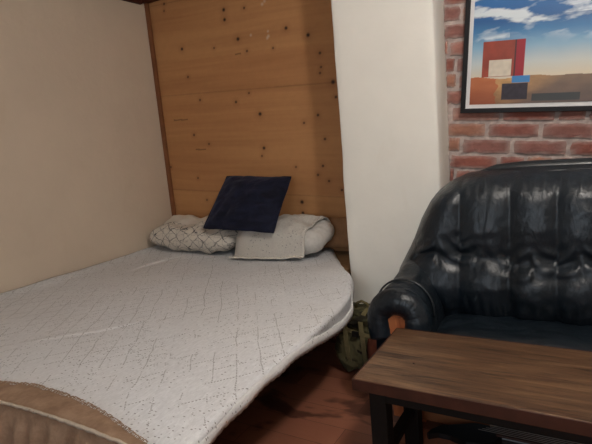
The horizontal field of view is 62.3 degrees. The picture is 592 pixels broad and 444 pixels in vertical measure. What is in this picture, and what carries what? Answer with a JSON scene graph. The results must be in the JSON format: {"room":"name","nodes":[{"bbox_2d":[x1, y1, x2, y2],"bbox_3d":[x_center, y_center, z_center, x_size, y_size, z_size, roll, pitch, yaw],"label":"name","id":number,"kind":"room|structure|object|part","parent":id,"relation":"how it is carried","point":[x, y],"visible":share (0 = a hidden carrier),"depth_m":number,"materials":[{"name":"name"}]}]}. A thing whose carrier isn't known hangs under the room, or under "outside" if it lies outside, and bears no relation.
{"room":"studio apartment","nodes":[
{"label":"studio apartment","id":0,"kind":"room"},
{"bbox_2d":[0,0,171,292],"bbox_3d":[-2.233,-0.138,1.823,0.111,2.460,4.700,1,11,31],"label":"wall","id":1,"kind":"structure","parent":0,"point":[83,177],"depth_m":3.11,"materials":[{"name":"beige paint"}]},
{"bbox_2d":[123,0,142,4],"bbox_3d":[-2.290,-1.243,1.578,0.030,0.198,4.640,1,11,31],"label":"trim","id":2,"kind":"structure","parent":1,"relation":"attached to","point":[139,2],"depth_m":3.50,"materials":[{"name":"brown wood"}]},
{"bbox_2d":[149,0,348,250],"bbox_3d":[-0.213,-0.578,3.370,1.800,2.460,0.100,1,11,31],"label":"wall","id":3,"kind":"structure","parent":0,"point":[248,87],"depth_m":3.30,"materials":[{"name":"brown wood"}]},
{"bbox_2d":[142,0,158,3],"bbox_3d":[-0.398,-1.681,3.141,1.695,0.185,0.060,1,11,31],"label":"trim","id":4,"kind":"structure","parent":3,"relation":"attached to","point":[143,1],"depth_m":3.54,"materials":[{"name":"brown wood"}]},
{"bbox_2d":[144,3,175,215],"bbox_3d":[-0.998,-0.495,3.780,0.032,2.300,0.022,1,11,31],"label":"trim","id":5,"kind":"structure","parent":3,"relation":"attached to","point":[146,6],"depth_m":3.71,"materials":[{"name":"brown wood"}]},
{"bbox_2d":[212,331,456,443],"bbox_3d":[0.144,1.123,0.754,5.300,0.080,5.000,1,11,31],"label":"floor","id":6,"kind":"structure","parent":0,"point":[314,401],"depth_m":2.19,"materials":[{"name":"laminate"}]},
{"bbox_2d":[334,251,350,274],"bbox_3d":[-0.633,0.602,2.569,1.869,0.480,2.085,1,11,31],"label":"bed","id":7,"kind":"object","parent":6,"relation":"on","point":[342,256],"visible":0.02,"depth_m":2.95,"materials":[{"name":"brown wood"}]},
{"bbox_2d":[0,245,353,443],"bbox_3d":[-0.607,0.397,2.520,1.978,0.134,2.095,1,11,31],"label":"bedspread","id":8,"kind":"object","parent":7,"relation":"on","point":[173,345],"visible":0.88,"depth_m":1.97,"materials":[{"name":"white fabric"}]},
{"bbox_2d":[0,380,147,443],"bbox_3d":[-1.136,0.715,1.683,1.919,0.407,0.194,1,11,31],"label":"blanket","id":9,"kind":"object","parent":8,"relation":"on","point":[29,414],"visible":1,"depth_m":1.37,"materials":[{"name":"beige fabric"}]},
{"bbox_2d":[149,215,238,253],"bbox_3d":[-0.692,0.079,3.490,0.818,0.241,0.367,1,11,31],"label":"pillow","id":10,"kind":"object","parent":8,"relation":"on","point":[179,232],"visible":0.69,"depth_m":3.35,"materials":[{"name":"white fabric"}]},
{"bbox_2d":[305,220,333,254],"bbox_3d":[-0.070,0.081,3.106,0.635,0.214,0.287,1,11,31],"label":"pillow","id":11,"kind":"object","parent":8,"relation":"on","point":[317,236],"visible":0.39,"depth_m":2.92,"materials":[{"name":"white fabric"}]},
{"bbox_2d":[229,214,330,259],"bbox_3d":[-0.103,0.084,3.097,0.608,0.240,0.378,1,11,31],"label":"throw blanket","id":12,"kind":"object","parent":11,"relation":"on","point":[287,241],"visible":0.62,"depth_m":3.00,"materials":[{"name":"beige fabric"}]},
{"bbox_2d":[203,176,290,232],"bbox_3d":[-0.309,-0.125,3.160,0.551,0.332,0.325,1,11,31],"label":"cushion","id":13,"kind":"object","parent":12,"relation":"on","point":[242,203],"visible":1,"depth_m":3.07,"materials":[{"name":"blue fabric"}]},
{"bbox_2d":[324,217,348,248],"bbox_3d":[0.192,0.067,3.133,0.590,0.200,0.097,1,11,33],"label":"headboard","id":14,"kind":"object","parent":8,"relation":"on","point":[339,239],"visible":0.16,"depth_m":3.05,"materials":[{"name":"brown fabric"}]},
{"bbox_2d":[335,300,376,371],"bbox_3d":[0.352,0.580,2.526,0.264,0.361,0.262,1,11,31],"label":"backpack","id":15,"kind":"object","parent":6,"relation":"on","point":[354,346],"visible":0.51,"depth_m":2.45,"materials":[{"name":"green fabric"}]},
{"bbox_3d":[0.340,0.423,2.518,0.088,0.047,0.014,1,11,31],"label":"handle","id":16,"kind":"part","parent":15,"relation":"part of","materials":[{"name":"green fabric"}]},
{"bbox_2d":[352,328,591,443],"bbox_3d":[0.831,0.675,1.442,1.230,0.451,0.435,1,11,31],"label":"coffee table","id":17,"kind":"object","parent":6,"relation":"on","point":[530,388],"visible":1,"depth_m":1.49,"materials":[{"name":"brown wood"}]},
{"bbox_3d":[0.284,0.719,1.592,0.056,0.413,0.054,1,11,31],"label":"leg","id":18,"kind":"part","parent":17,"relation":"part of","materials":[{"name":"paint"}]},
{"bbox_3d":[0.439,0.661,1.853,0.056,0.413,0.054,1,11,31],"label":"leg","id":19,"kind":"part","parent":17,"relation":"part of","materials":[{"name":"paint"}]},
{"bbox_2d":[367,157,591,425],"bbox_3d":[1.381,0.296,1.658,2.247,1.028,0.594,1,11,31],"label":"sofa","id":20,"kind":"object","parent":6,"relation":"on","point":[503,252],"visible":0.75,"depth_m":1.92,"materials":[{"name":"black leather"}]},
{"bbox_3d":[0.558,0.340,2.179,0.243,0.724,0.552,2,12,34],"label":"armrest","id":21,"kind":"part","parent":20,"relation":"part of","materials":[{"name":"black leather"}]},
{"bbox_3d":[1.425,0.138,1.730,2.219,0.708,0.369,1,11,31],"label":"backrest","id":22,"kind":"part","parent":20,"relation":"part of","materials":[{"name":"black leather"}]},
{"bbox_2d":[435,313,591,351],"bbox_3d":[1.349,0.483,1.606,1.790,0.165,0.315,1,11,31],"label":"seat cushion","id":23,"kind":"object","parent":20,"relation":"on","point":[558,332],"depth_m":1.87,"materials":[{"name":"leather"}]},
{"bbox_2d":[427,423,581,443],"bbox_3d":[1.140,0.816,1.494,1.460,0.103,0.196,1,11,31],"label":"guitar","id":24,"kind":"object","parent":6,"relation":"on","point":[467,433],"visible":0.78,"depth_m":1.77,"materials":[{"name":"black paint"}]},
{"bbox_2d":[331,0,449,303],"bbox_3d":[0.580,-0.528,2.652,0.510,2.460,0.547,1,11,31],"label":"wall pier","id":25,"kind":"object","parent":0,"point":[390,62],"visible":0.62,"depth_m":2.42,"materials":[{"name":"beige paint"}]},
{"bbox_2d":[443,0,591,180],"bbox_3d":[2.057,-0.517,1.806,2.900,2.460,0.216,1,11,31],"label":"brick wall","id":26,"kind":"structure","parent":0,"point":[476,141],"depth_m":2.35,"materials":[{"name":"red brick"}]},
{"bbox_2d":[460,0,591,112],"bbox_3d":[1.223,-0.830,2.081,1.034,0.778,0.024,1,11,31],"label":"framed picture","id":27,"kind":"object","parent":26,"relation":"attached to","point":[519,55],"visible":1,"depth_m":2.20,"materials":[{"name":"paper"}]}
]}

